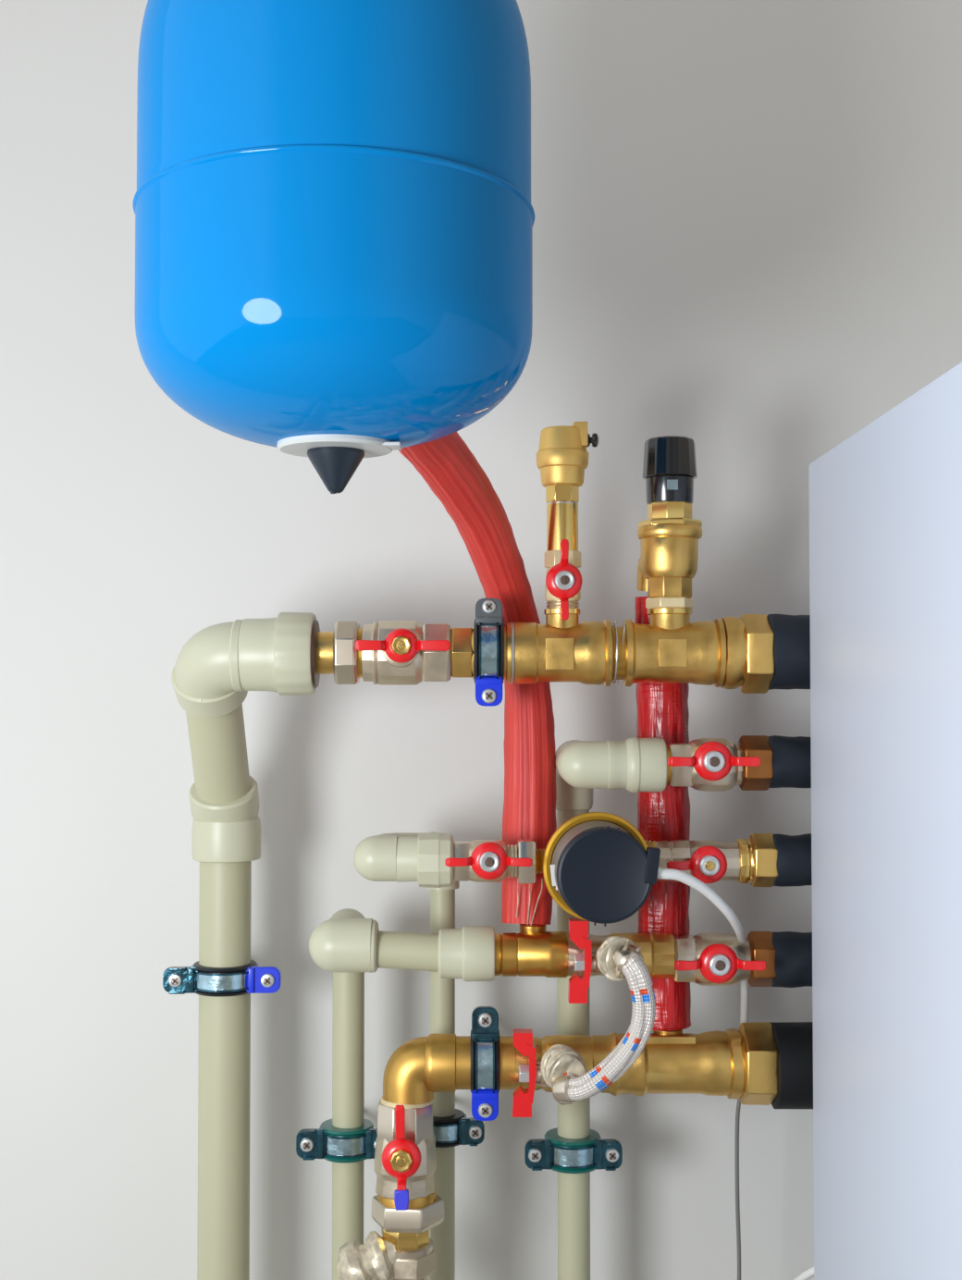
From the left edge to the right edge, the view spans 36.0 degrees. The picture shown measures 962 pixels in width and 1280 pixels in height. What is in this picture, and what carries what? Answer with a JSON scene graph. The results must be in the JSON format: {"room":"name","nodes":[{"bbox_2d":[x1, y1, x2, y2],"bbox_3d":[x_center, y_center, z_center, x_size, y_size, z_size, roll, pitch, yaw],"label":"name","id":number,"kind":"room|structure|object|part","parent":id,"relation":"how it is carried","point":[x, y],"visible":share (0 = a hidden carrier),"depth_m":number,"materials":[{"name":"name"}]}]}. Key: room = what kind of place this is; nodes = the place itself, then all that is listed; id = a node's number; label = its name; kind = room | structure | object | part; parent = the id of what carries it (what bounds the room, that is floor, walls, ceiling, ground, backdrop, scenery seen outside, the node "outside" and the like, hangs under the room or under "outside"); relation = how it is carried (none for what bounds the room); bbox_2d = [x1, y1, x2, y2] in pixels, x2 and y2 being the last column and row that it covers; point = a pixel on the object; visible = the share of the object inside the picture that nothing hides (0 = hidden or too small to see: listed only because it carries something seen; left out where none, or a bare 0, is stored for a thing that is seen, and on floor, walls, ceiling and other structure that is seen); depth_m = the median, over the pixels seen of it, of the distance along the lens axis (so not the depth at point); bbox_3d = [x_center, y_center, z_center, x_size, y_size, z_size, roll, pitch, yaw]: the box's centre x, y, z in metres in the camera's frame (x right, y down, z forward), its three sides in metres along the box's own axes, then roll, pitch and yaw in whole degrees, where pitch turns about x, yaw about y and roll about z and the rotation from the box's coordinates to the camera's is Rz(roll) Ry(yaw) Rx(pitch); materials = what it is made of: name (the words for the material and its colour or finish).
{"room":"mechanical room","nodes":[
{"label":"mechanical room","id":0,"kind":"room"},
{"bbox_2d":[0,0,961,1279],"bbox_3d":[0.000,-0.342,1.911,4.400,3.300,0.100,0,-2,0],"label":"wall","id":1,"kind":"structure","parent":0,"point":[747,226],"depth_m":1.85,"materials":[{"name":"paint"}]},
{"bbox_2d":[162,959,281,996],"bbox_3d":[-0.296,0.390,1.755,0.134,0.032,0.168,0,-2,0],"label":"clamp","id":2,"kind":"object","parent":1,"relation":"attached to","point":[197,978],"visible":0.95,"depth_m":1.68,"materials":[{"name":"silver rubber"}]},
{"bbox_2d":[295,1118,377,1162],"bbox_3d":[-0.160,0.576,1.753,0.100,0.036,0.161,0,-2,0],"label":"clamp","id":3,"kind":"object","parent":1,"relation":"attached to","point":[329,1142],"visible":0.67,"depth_m":1.68,"materials":[{"name":"teal rubber"}]},
{"bbox_2d":[433,1108,484,1147],"bbox_3d":[-0.044,0.563,1.755,0.095,0.032,0.156,0,-2,0],"label":"clamp","id":4,"kind":"object","parent":1,"relation":"attached to","point":[457,1129],"visible":0.44,"depth_m":1.68,"materials":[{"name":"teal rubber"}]},
{"bbox_2d":[469,1006,500,1120],"bbox_3d":[0.005,0.464,1.714,0.032,0.122,0.246,0,-2,0],"label":"clamp","id":5,"kind":"object","parent":1,"relation":"attached to","point":[485,1051],"visible":0.99,"depth_m":1.60,"materials":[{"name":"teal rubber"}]},
{"bbox_2d":[473,598,504,706],"bbox_3d":[0.009,0.017,1.707,0.032,0.116,0.287,0,-2,0],"label":"clamp","id":6,"kind":"object","parent":1,"relation":"attached to","point":[488,625],"visible":1,"depth_m":1.57,"materials":[{"name":"black metal"}]},
{"bbox_2d":[332,620,451,685],"bbox_3d":[-0.094,0.014,1.588,0.125,0.069,0.095,0,-2,0],"label":"valve","id":7,"kind":"object","parent":6,"relation":"attached to","point":[382,652],"visible":0.98,"depth_m":1.57,"materials":[{"name":"silver metal"}]},
{"bbox_2d":[315,631,333,674],"bbox_3d":[-0.168,0.014,1.600,0.028,0.046,0.046,0,-2,0],"label":"brass nipple","id":8,"kind":"object","parent":7,"relation":"attached to","point":[324,650],"visible":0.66,"depth_m":1.58,"materials":[{"name":"gold metal"}]},
{"bbox_2d":[390,635,411,655],"bbox_3d":[-0.084,0.006,1.547,0.022,0.022,0.008,0,-2,0],"label":"nut","id":9,"kind":"object","parent":7,"relation":"in","point":[400,645],"depth_m":1.54,"materials":[{"name":"gold metal"}]},
{"bbox_3d":[-0.084,0.005,1.544,0.009,0.009,0.007,0,-2,0],"label":"stem","id":10,"kind":"part","parent":7,"relation":"part of","materials":[{"name":"gold metal"}]},
{"bbox_3d":[-0.082,0.006,1.550,0.099,0.037,0.018,0,-2,0],"label":"lever","id":11,"kind":"part","parent":7,"relation":"part of","materials":[{"name":"red plastic"}]},
{"bbox_2d":[450,627,506,679],"bbox_3d":[-0.002,0.014,1.600,0.063,0.060,0.061,0,-2,0],"label":"adapter","id":12,"kind":"object","parent":6,"relation":"attached to","point":[461,639],"visible":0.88,"depth_m":1.58,"materials":[{"name":"gold metal"}]},
{"bbox_2d":[505,607,614,686],"bbox_3d":[0.084,0.008,1.601,0.114,0.084,0.072,0,-2,0],"label":"brass tee","id":13,"kind":"object","parent":6,"relation":"attached to","point":[558,650],"visible":0.97,"depth_m":1.57,"materials":[{"name":"gold metal"}]},
{"bbox_2d":[544,539,582,620],"bbox_3d":[0.089,-0.063,1.589,0.040,0.085,0.067,0,-2,0],"label":"valve","id":14,"kind":"object","parent":13,"relation":"on","point":[563,579],"visible":0.98,"depth_m":1.56,"materials":[{"name":"gold metal"}]},
{"bbox_2d":[546,500,578,551],"bbox_3d":[0.088,-0.122,1.605,0.034,0.054,0.034,0,-2,0],"label":"extension","id":15,"kind":"object","parent":14,"relation":"on","point":[561,515],"visible":0.93,"depth_m":1.59,"materials":[{"name":"gold metal"}]},
{"bbox_2d":[536,421,598,503],"bbox_3d":[0.093,-0.192,1.607,0.067,0.086,0.057,0,-2,0],"label":"air vent","id":16,"kind":"object","parent":15,"relation":"on","point":[561,455],"visible":0.98,"depth_m":1.59,"materials":[{"name":"gold metal"}]},
{"bbox_2d":[553,569,574,590],"bbox_3d":[0.088,-0.063,1.561,0.022,0.022,0.008,0,-2,0],"label":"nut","id":17,"kind":"object","parent":14,"relation":"in","point":[563,579],"depth_m":1.56,"materials":[{"name":"silver metal"}]},
{"bbox_3d":[0.088,-0.063,1.558,0.010,0.010,0.007,0,-2,0],"label":"stem","id":18,"kind":"part","parent":14,"relation":"part of","materials":[{"name":"brown"}]},
{"bbox_2d":[612,626,626,679],"bbox_3d":[0.149,0.014,1.600,0.022,0.058,0.058,0,-2,0],"label":"brass nipple","id":19,"kind":"object","parent":13,"relation":"attached to","point":[621,648],"visible":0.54,"depth_m":1.57,"materials":[{"name":"gold metal"}]},
{"bbox_2d":[611,620,625,685],"bbox_3d":[0.150,0.014,1.600,0.015,0.070,0.070,0,-2,0],"label":"wire","id":20,"kind":"object","parent":19,"relation":"attached to","point":[614,621],"visible":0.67,"depth_m":1.57,"materials":[{"name":"metal"}]},
{"bbox_2d":[524,1127,622,1173],"bbox_3d":[0.105,0.588,1.752,0.111,0.036,0.162,0,-2,0],"label":"clamp","id":21,"kind":"object","parent":1,"relation":"attached to","point":[555,1152],"visible":0.99,"depth_m":1.68,"materials":[{"name":"teal rubber"}]},
{"bbox_2d":[808,361,961,1279],"bbox_3d":[0.564,0.300,1.401,0.440,0.980,0.879,0,-2,0],"label":"boiler","id":22,"kind":"object","parent":1,"relation":"attached to","point":[885,501],"visible":1,"depth_m":1.25,"materials":[{"name":"white metal"}]},
{"bbox_2d":[767,614,810,689],"bbox_3d":[0.395,0.013,1.600,0.172,0.083,0.083,0,-2,0],"label":"insulation sleeve","id":23,"kind":"object","parent":22,"relation":"attached to","point":[792,633],"visible":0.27,"depth_m":1.56,"materials":[{"name":"black rubber"}]},
{"bbox_2d":[721,614,774,693],"bbox_3d":[0.284,0.015,1.601,0.052,0.086,0.078,0,-2,0],"label":"nut","id":24,"kind":"object","parent":23,"relation":"attached to","point":[749,637],"visible":0.82,"depth_m":1.57,"materials":[{"name":"gold metal"}]},
{"bbox_2d":[622,607,726,687],"bbox_3d":[0.207,0.009,1.601,0.106,0.085,0.074,0,-2,0],"label":"brass tee","id":25,"kind":"object","parent":24,"relation":"attached to","point":[671,648],"visible":0.95,"depth_m":1.57,"materials":[{"name":"gold metal"}]},
{"bbox_2d":[636,435,701,608],"bbox_3d":[0.205,-0.125,1.622,0.070,0.184,0.104,0,-2,0],"label":"valve","id":26,"kind":"object","parent":25,"relation":"on","point":[667,565],"visible":0.99,"depth_m":1.58,"materials":[{"name":"gold metal"}]},
{"bbox_2d":[636,555,647,591],"bbox_3d":[0.194,-0.078,1.640,0.037,0.050,0.065,0,-2,-6],"label":"outlet","id":27,"kind":"object","parent":26,"relation":"attached to","point":[642,577],"depth_m":1.64,"materials":[{"name":"gold metal"}]},
{"bbox_2d":[768,735,811,787],"bbox_3d":[0.394,0.132,1.597,0.172,0.057,0.057,0,-2,0],"label":"insulation sleeve","id":28,"kind":"object","parent":22,"relation":"attached to","point":[792,756],"visible":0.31,"depth_m":1.57,"materials":[{"name":"black rubber"}]},
{"bbox_2d":[770,1021,812,1109],"bbox_3d":[0.404,0.468,1.627,0.171,0.093,0.093,0,-2,0],"label":"insulation sleeve","id":29,"kind":"object","parent":22,"relation":"attached to","point":[793,1040],"visible":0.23,"depth_m":1.59,"materials":[{"name":"black rubber"}]},
{"bbox_2d":[724,1021,778,1105],"bbox_3d":[0.293,0.466,1.627,0.052,0.090,0.079,0,-2,0],"label":"nut","id":30,"kind":"object","parent":29,"relation":"attached to","point":[753,1048],"visible":0.94,"depth_m":1.59,"materials":[{"name":"gold metal"}]},
{"bbox_2d":[590,1029,731,1096],"bbox_3d":[0.197,0.464,1.626,0.154,0.073,0.070,0,-2,0],"label":"brass tee","id":31,"kind":"object","parent":30,"relation":"attached to","point":[671,1062],"visible":0.76,"depth_m":1.60,"materials":[{"name":"gold metal"}]},
{"bbox_2d":[510,1028,592,1117],"bbox_3d":[0.076,0.464,1.613,0.094,0.089,0.087,0,-2,0],"label":"valve","id":32,"kind":"object","parent":31,"relation":"attached to","point":[530,1050],"visible":0.56,"depth_m":1.59,"materials":[{"name":"gold metal"}]},
{"bbox_3d":[0.046,0.463,1.585,0.026,0.089,0.023,0,-2,0],"label":"lever","id":33,"kind":"part","parent":32,"relation":"part of","materials":[{"name":"red plastic"}]},
{"bbox_3d":[0.065,0.465,1.585,0.020,0.022,0.022,0,-2,0],"label":"stem","id":34,"kind":"part","parent":32,"relation":"part of","materials":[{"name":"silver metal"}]},
{"bbox_2d":[634,596,690,1030],"bbox_3d":[0.204,0.193,1.658,0.061,0.486,0.068,0,-2,0],"label":"red sleeve","id":35,"kind":"object","parent":31,"relation":"on","point":[662,711],"visible":0.44,"depth_m":1.63,"materials":[{"name":"red plastic"}]},
{"bbox_2d":[771,931,812,987],"bbox_3d":[0.402,0.350,1.620,0.173,0.062,0.061,0,-2,0],"label":"insulation sleeve","id":36,"kind":"object","parent":22,"relation":"attached to","point":[793,966],"visible":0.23,"depth_m":1.59,"materials":[{"name":"black rubber"}]},
{"bbox_2d":[673,932,766,985],"bbox_3d":[0.253,0.349,1.604,0.097,0.057,0.089,0,-2,0],"label":"valve","id":37,"kind":"object","parent":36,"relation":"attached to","point":[702,958],"visible":0.99,"depth_m":1.60,"materials":[{"name":"silver metal"}]},
{"bbox_2d":[566,918,676,1003],"bbox_3d":[0.151,0.343,1.603,0.120,0.087,0.082,0,-2,0],"label":"valve","id":38,"kind":"object","parent":37,"relation":"attached to","point":[658,951],"visible":0.69,"depth_m":1.60,"materials":[{"name":"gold metal"}]},
{"bbox_2d":[494,923,567,977],"bbox_3d":[0.054,0.341,1.621,0.082,0.057,0.052,0,-2,0],"label":"brass tee","id":39,"kind":"object","parent":38,"relation":"attached to","point":[531,952],"visible":0.94,"depth_m":1.60,"materials":[{"name":"gold metal"}]},
{"bbox_2d":[398,431,556,924],"bbox_3d":[-0.012,0.036,1.546,0.072,0.558,0.336,-1,-2,27],"label":"red sleeve","id":40,"kind":"object","parent":39,"relation":"on","point":[447,464],"visible":0.62,"depth_m":1.62,"materials":[{"name":"plastic"}]},
{"bbox_2d":[132,0,534,493],"bbox_3d":[-0.123,-0.366,1.262,0.346,0.485,0.346,0,-2,0],"label":"tank","id":41,"kind":"object","parent":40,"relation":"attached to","point":[334,212],"visible":1,"depth_m":1.12,"materials":[{"name":"blue metal"}]},
{"bbox_2d":[515,878,518,917],"bbox_3d":[0.039,0.280,1.605,0.004,0.044,0.016,0,-2,0],"label":"thread","id":42,"kind":"object","parent":40,"relation":"hanging from","point":[517,879],"visible":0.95,"depth_m":1.61},
{"bbox_2d":[526,883,529,924],"bbox_3d":[0.052,0.284,1.605,0.004,0.052,0.016,0,-2,0],"label":"thread","id":43,"kind":"object","parent":40,"relation":"hanging from","point":[529,883],"visible":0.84,"depth_m":1.61},
{"bbox_2d":[529,878,542,925],"bbox_3d":[0.060,0.284,1.605,0.013,0.053,0.016,0,-2,0],"label":"thread","id":44,"kind":"object","parent":40,"relation":"hanging from","point":[541,879],"visible":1,"depth_m":1.61},
{"bbox_3d":[0.105,0.342,1.578,0.025,0.087,0.023,0,-2,0],"label":"lever","id":45,"kind":"part","parent":38,"relation":"part of","materials":[{"name":"red plastic"}]},
{"bbox_3d":[0.124,0.344,1.578,0.020,0.022,0.022,0,-2,0],"label":"stem","id":46,"kind":"part","parent":38,"relation":"part of","materials":[{"name":"silver metal"}]},
{"bbox_2d":[540,935,655,1105],"bbox_3d":[0.121,0.396,1.549,0.116,0.174,0.082,0,-2,0],"label":"hose","id":47,"kind":"object","parent":38,"relation":"attached to","point":[562,1068],"visible":1,"depth_m":1.52,"materials":[{"name":"silver metal"}]},
{"bbox_2d":[708,953,730,975],"bbox_3d":[0.253,0.344,1.566,0.023,0.023,0.008,0,-2,0],"label":"washer","id":48,"kind":"object","parent":37,"relation":"in","point":[719,964],"depth_m":1.56,"materials":[{"name":"silver metal"}]},
{"bbox_3d":[0.253,0.344,1.563,0.011,0.011,0.007,0,-2,0],"label":"stem","id":49,"kind":"part","parent":37,"relation":"part of","materials":[{"name":"brown"}]},
{"bbox_2d":[746,931,775,986],"bbox_3d":[0.305,0.349,1.620,0.028,0.061,0.053,0,-2,0],"label":"nut","id":50,"kind":"object","parent":36,"relation":"attached to","point":[760,942],"visible":0.77,"depth_m":1.60,"materials":[{"name":"brown metal"}]},
{"bbox_2d":[772,833,811,886],"bbox_3d":[0.396,0.237,1.593,0.167,0.057,0.057,0,-2,0],"label":"insulation sleeve","id":51,"kind":"object","parent":22,"relation":"attached to","point":[793,855],"visible":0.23,"depth_m":1.57,"materials":[{"name":"black rubber"}]},
{"bbox_2d":[735,833,777,886],"bbox_3d":[0.295,0.237,1.593,0.041,0.058,0.051,0,-2,0],"label":"nut","id":52,"kind":"object","parent":51,"relation":"attached to","point":[757,855],"visible":0.93,"depth_m":1.57,"materials":[{"name":"gold metal"}]},
{"bbox_2d":[655,839,739,883],"bbox_3d":[0.231,0.237,1.577,0.092,0.044,0.077,0,-2,0],"label":"valve","id":53,"kind":"object","parent":52,"relation":"attached to","point":[710,861],"visible":0.85,"depth_m":1.57,"materials":[{"name":"silver metal"}]},
{"bbox_3d":[0.226,0.236,1.550,0.066,0.040,0.016,0,-2,-8],"label":"lever","id":54,"kind":"part","parent":53,"relation":"part of","materials":[{"name":"red plastic"}]},
{"bbox_2d":[699,854,719,875],"bbox_3d":[0.238,0.235,1.545,0.022,0.022,0.008,0,-2,0],"label":"washer","id":55,"kind":"object","parent":53,"relation":"in","point":[708,864],"depth_m":1.54,"materials":[{"name":"silver metal"}]},
{"bbox_3d":[0.238,0.235,1.542,0.010,0.010,0.007,0,-2,0],"label":"stem","id":56,"kind":"part","parent":53,"relation":"part of","materials":[{"name":"gold metal"}]},
{"bbox_3d":[0.000,1.209,0.263,4.400,0.100,3.200,0,-2,0],"label":"floor","id":57,"kind":"structure","parent":0,"visible":0},
{"bbox_2d":[196,861,251,1279],"bbox_3d":[-0.296,0.715,1.699,0.059,0.974,0.059,0,-2,0],"label":"vertical pipe","id":58,"kind":"object","parent":57,"relation":"on","point":[225,906],"visible":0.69,"depth_m":1.68,"materials":[{"name":"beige plastic"}]},
{"bbox_2d":[188,775,261,862],"bbox_3d":[-0.295,0.203,1.712,0.081,0.102,0.085,0,-2,0],"label":"socket","id":59,"kind":"object","parent":58,"relation":"on","point":[230,831],"visible":0.88,"depth_m":1.68,"materials":[{"name":"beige plastic"}]},
{"bbox_2d":[185,703,250,803],"bbox_3d":[-0.297,0.120,1.675,0.064,0.167,0.134,0,-2,0],"label":"pipe","id":60,"kind":"object","parent":59,"relation":"on","point":[218,748],"visible":0.75,"depth_m":1.65,"materials":[{"name":"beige plastic"}]},
{"bbox_2d":[171,619,247,717],"bbox_3d":[-0.297,0.032,1.615,0.084,0.107,0.109,0,-2,0],"label":"plastic elbow","id":61,"kind":"object","parent":60,"relation":"on","point":[205,679],"visible":0.86,"depth_m":1.58,"materials":[{"name":"beige plastic"}]},
{"bbox_2d":[171,664,247,717],"bbox_3d":[-0.298,0.046,1.633,0.082,0.079,0.074,0,-2,0],"label":"socket","id":62,"kind":"object","parent":61,"relation":"attached to","point":[198,700],"depth_m":1.60,"materials":[{"name":"beige plastic"}]},
{"bbox_2d":[229,619,245,691],"bbox_3d":[-0.261,0.017,1.600,0.010,0.078,0.078,0,-2,0],"label":"socket","id":63,"kind":"object","parent":61,"relation":"attached to","point":[235,684],"depth_m":1.57,"materials":[{"name":"beige plastic"}]},
{"bbox_2d":[238,612,319,695],"bbox_3d":[-0.216,0.015,1.600,0.081,0.090,0.090,0,-2,0],"label":"coupling","id":64,"kind":"object","parent":61,"relation":"attached to","point":[277,655],"visible":0.94,"depth_m":1.56,"materials":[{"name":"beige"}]},
{"bbox_2d":[238,617,277,692],"bbox_3d":[-0.236,0.016,1.600,0.041,0.082,0.082,0,-2,0],"label":"socket","id":65,"kind":"object","parent":64,"relation":"attached to","point":[257,637],"depth_m":1.57,"materials":[{"name":"beige plastic"}]},
{"bbox_2d":[332,972,364,1279],"bbox_3d":[-0.153,0.766,1.697,0.036,0.873,0.037,0,-2,0],"label":"vertical pipe","id":66,"kind":"object","parent":57,"relation":"on","point":[348,1033],"visible":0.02,"depth_m":1.69,"materials":[{"name":"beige plastic"}]},
{"bbox_2d":[308,908,379,972],"bbox_3d":[-0.151,0.342,1.663,0.076,0.072,0.143,0,-2,0],"label":"plastic elbow","id":67,"kind":"object","parent":66,"relation":"on","point":[346,941],"visible":0.98,"depth_m":1.60,"materials":[{"name":"beige plastic"}]},
{"bbox_2d":[368,920,379,972],"bbox_3d":[-0.118,0.335,1.621,0.010,0.057,0.057,0,-2,0],"label":"socket","id":68,"kind":"object","parent":67,"relation":"attached to","point":[373,925],"depth_m":1.60,"materials":[{"name":"beige plastic"}]},
{"bbox_2d":[376,930,438,972],"bbox_3d":[-0.080,0.341,1.620,0.078,0.045,0.040,0,-2,0],"label":"pipe","id":69,"kind":"object","parent":67,"relation":"attached to","point":[397,950],"visible":0.8,"depth_m":1.60,"materials":[{"name":"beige plastic"}]},
{"bbox_2d":[437,925,494,981],"bbox_3d":[-0.016,0.343,1.620,0.062,0.060,0.060,0,-2,0],"label":"plastic union","id":70,"kind":"object","parent":69,"relation":"attached to","point":[467,953],"visible":0.99,"depth_m":1.60,"materials":[{"name":"beige plastic"}]},
{"bbox_2d":[336,1230,435,1279],"bbox_3d":[-0.104,0.921,1.604,0.108,0.556,0.066,1,-2,-19],"label":"strainer","id":71,"kind":"object","parent":57,"relation":"on","point":[377,1259],"visible":0.86,"depth_m":1.59,"materials":[{"name":"silver metal"}]},
{"bbox_2d":[381,1227,429,1250],"bbox_3d":[-0.083,0.648,1.621,0.050,0.027,0.050,0,-2,-9],"label":"brass nipple","id":72,"kind":"object","parent":71,"relation":"on","point":[401,1241],"visible":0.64,"depth_m":1.60,"materials":[{"name":"gold metal"}]},
{"bbox_2d":[371,1095,444,1233],"bbox_3d":[-0.080,0.565,1.609,0.080,0.145,0.104,0,-2,0],"label":"valve","id":73,"kind":"object","parent":72,"relation":"on","point":[407,1200],"visible":0.96,"depth_m":1.59,"materials":[{"name":"silver metal"}]},
{"bbox_3d":[-0.085,0.551,1.562,0.011,0.011,0.007,0,-2,0],"label":"stem","id":74,"kind":"part","parent":73,"relation":"part of","materials":[{"name":"gold metal"}]},
{"bbox_3d":[-0.085,0.539,1.569,0.042,0.096,0.018,0,-2,0],"label":"lever","id":75,"kind":"part","parent":73,"relation":"part of","materials":[{"name":"red plastic"}]},
{"bbox_2d":[389,1148,413,1172],"bbox_3d":[-0.085,0.551,1.566,0.025,0.025,0.008,0,-2,0],"label":"nut","id":76,"kind":"object","parent":73,"relation":"in","point":[400,1160],"depth_m":1.56,"materials":[{"name":"gold metal"}]},
{"bbox_2d":[382,1033,455,1105],"bbox_3d":[-0.067,0.468,1.626,0.082,0.069,0.062,0,-2,0],"label":"brass elbow","id":77,"kind":"object","parent":73,"relation":"on","point":[421,1067],"visible":0.98,"depth_m":1.60,"materials":[{"name":"gold metal"}]},
{"bbox_2d":[455,1035,515,1089],"bbox_3d":[0.005,0.465,1.627,0.067,0.056,0.056,0,-2,0],"label":"pipe","id":78,"kind":"object","parent":77,"relation":"attached to","point":[462,1042],"visible":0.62,"depth_m":1.60,"materials":[{"name":"gold metal"}]},
{"bbox_2d":[430,889,455,1279],"bbox_3d":[-0.044,0.721,1.699,0.029,0.963,0.029,0,-2,0],"label":"vertical pipe","id":79,"kind":"object","parent":57,"relation":"on","point":[442,902],"visible":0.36,"depth_m":1.69,"materials":[{"name":"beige plastic"}]},
{"bbox_2d":[353,831,459,889],"bbox_3d":[-0.081,0.248,1.651,0.112,0.073,0.164,0,-2,0],"label":"plastic elbow","id":80,"kind":"object","parent":79,"relation":"on","point":[384,856],"visible":0.7,"depth_m":1.57,"materials":[{"name":"beige plastic"}]},
{"bbox_2d":[395,836,418,882],"bbox_3d":[-0.078,0.236,1.593,0.026,0.049,0.049,0,-2,0],"label":"socket","id":81,"kind":"object","parent":80,"relation":"attached to","point":[406,847],"depth_m":1.57,"materials":[{"name":"beige plastic"}]},
{"bbox_2d":[417,832,453,887],"bbox_3d":[-0.049,0.237,1.593,0.038,0.060,0.057,0,-2,0],"label":"plastic union","id":82,"kind":"object","parent":80,"relation":"attached to","point":[433,848],"visible":0.94,"depth_m":1.57,"materials":[{"name":"beige plastic"}]},
{"bbox_2d":[444,838,536,883],"bbox_3d":[0.011,0.236,1.579,0.096,0.047,0.080,0,-2,0],"label":"valve","id":83,"kind":"object","parent":82,"relation":"attached to","point":[478,860],"visible":0.98,"depth_m":1.57,"materials":[{"name":"silver metal"}]},
{"bbox_2d":[479,850,499,872],"bbox_3d":[0.009,0.232,1.545,0.022,0.022,0.008,0,-2,0],"label":"washer","id":84,"kind":"object","parent":83,"relation":"in","point":[488,860],"depth_m":1.54,"materials":[{"name":"silver metal"}]},
{"bbox_3d":[0.009,0.232,1.542,0.010,0.010,0.007,0,-2,0],"label":"stem","id":85,"kind":"part","parent":83,"relation":"part of","materials":[{"name":"brown"}]},
{"bbox_2d":[542,812,660,926],"bbox_3d":[0.126,0.239,1.549,0.122,0.116,0.120,0,-2,0],"label":"meter","id":86,"kind":"object","parent":83,"relation":"attached to","point":[597,867],"visible":1,"depth_m":1.49,"materials":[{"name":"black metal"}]},
{"bbox_2d":[536,848,545,873],"bbox_3d":[0.069,0.238,1.593,0.025,0.028,0.028,0,-2,0],"label":"brass nipple","id":87,"kind":"object","parent":86,"relation":"attached to","point":[540,852],"visible":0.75,"depth_m":1.58,"materials":[{"name":"gold metal"}]},
{"bbox_2d":[657,867,748,1279],"bbox_3d":[0.256,0.713,1.578,0.061,0.970,0.255,-1,-2,31],"label":"cable","id":88,"kind":"object","parent":86,"relation":"attached to","point":[678,875],"visible":0.74,"depth_m":1.59,"materials":[{"name":"white plastic"}]},
{"bbox_2d":[556,810,590,1279],"bbox_3d":[0.107,0.673,1.700,0.037,1.059,0.037,0,-2,0],"label":"vertical pipe","id":89,"kind":"object","parent":57,"relation":"on","point":[573,1120],"visible":0.49,"depth_m":1.69,"materials":[{"name":"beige plastic"}]},
{"bbox_2d":[554,739,627,811],"bbox_3d":[0.121,0.152,1.655,0.076,0.084,0.170,0,-2,0],"label":"plastic elbow","id":90,"kind":"object","parent":89,"relation":"on","point":[582,767],"visible":0.9,"depth_m":1.58,"materials":[{"name":"beige plastic"}]},
{"bbox_2d":[555,804,591,811],"bbox_3d":[0.107,0.182,1.715,0.045,0.028,0.045,0,-2,0],"label":"socket","id":91,"kind":"object","parent":90,"relation":"attached to","point":[567,807],"depth_m":1.70,"materials":[{"name":"beige plastic"}]},
{"bbox_2d":[606,739,627,789],"bbox_3d":[0.147,0.135,1.597,0.023,0.053,0.053,0,-2,0],"label":"socket","id":92,"kind":"object","parent":90,"relation":"attached to","point":[617,766],"depth_m":1.57,"materials":[{"name":"beige plastic"}]},
{"bbox_2d":[625,737,671,792],"bbox_3d":[0.179,0.135,1.597,0.048,0.060,0.060,0,-2,0],"label":"plastic union","id":93,"kind":"object","parent":90,"relation":"attached to","point":[648,769],"visible":0.91,"depth_m":1.57,"materials":[{"name":"beige plastic"}]},
{"bbox_2d":[667,738,760,791],"bbox_3d":[0.243,0.134,1.582,0.097,0.057,0.086,0,-2,0],"label":"valve","id":94,"kind":"object","parent":93,"relation":"attached to","point":[700,764],"visible":0.98,"depth_m":1.57,"materials":[{"name":"silver metal"}]},
{"bbox_2d":[702,750,725,772],"bbox_3d":[0.243,0.127,1.546,0.023,0.023,0.008,0,-2,0],"label":"washer","id":95,"kind":"object","parent":94,"relation":"in","point":[713,760],"depth_m":1.54,"materials":[{"name":"silver metal"}]},
{"bbox_3d":[0.243,0.127,1.542,0.010,0.010,0.007,0,-2,0],"label":"stem","id":96,"kind":"part","parent":94,"relation":"part of","materials":[{"name":"brown"}]},
{"bbox_2d":[737,735,773,790],"bbox_3d":[0.292,0.133,1.597,0.037,0.059,0.052,0,-2,0],"label":"nut","id":97,"kind":"object","parent":94,"relation":"attached to","point":[758,778],"visible":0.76,"depth_m":1.57,"materials":[{"name":"orange metal"}]},
{"bbox_2d":[792,1266,813,1279],"bbox_3d":[0.346,0.931,1.611,0.022,0.537,0.101,1,-2,-30],"label":"hose","id":98,"kind":"object","parent":57,"relation":"on","point":[808,1273],"visible":0.39,"depth_m":1.59,"materials":[{"name":"white"}]}
]}

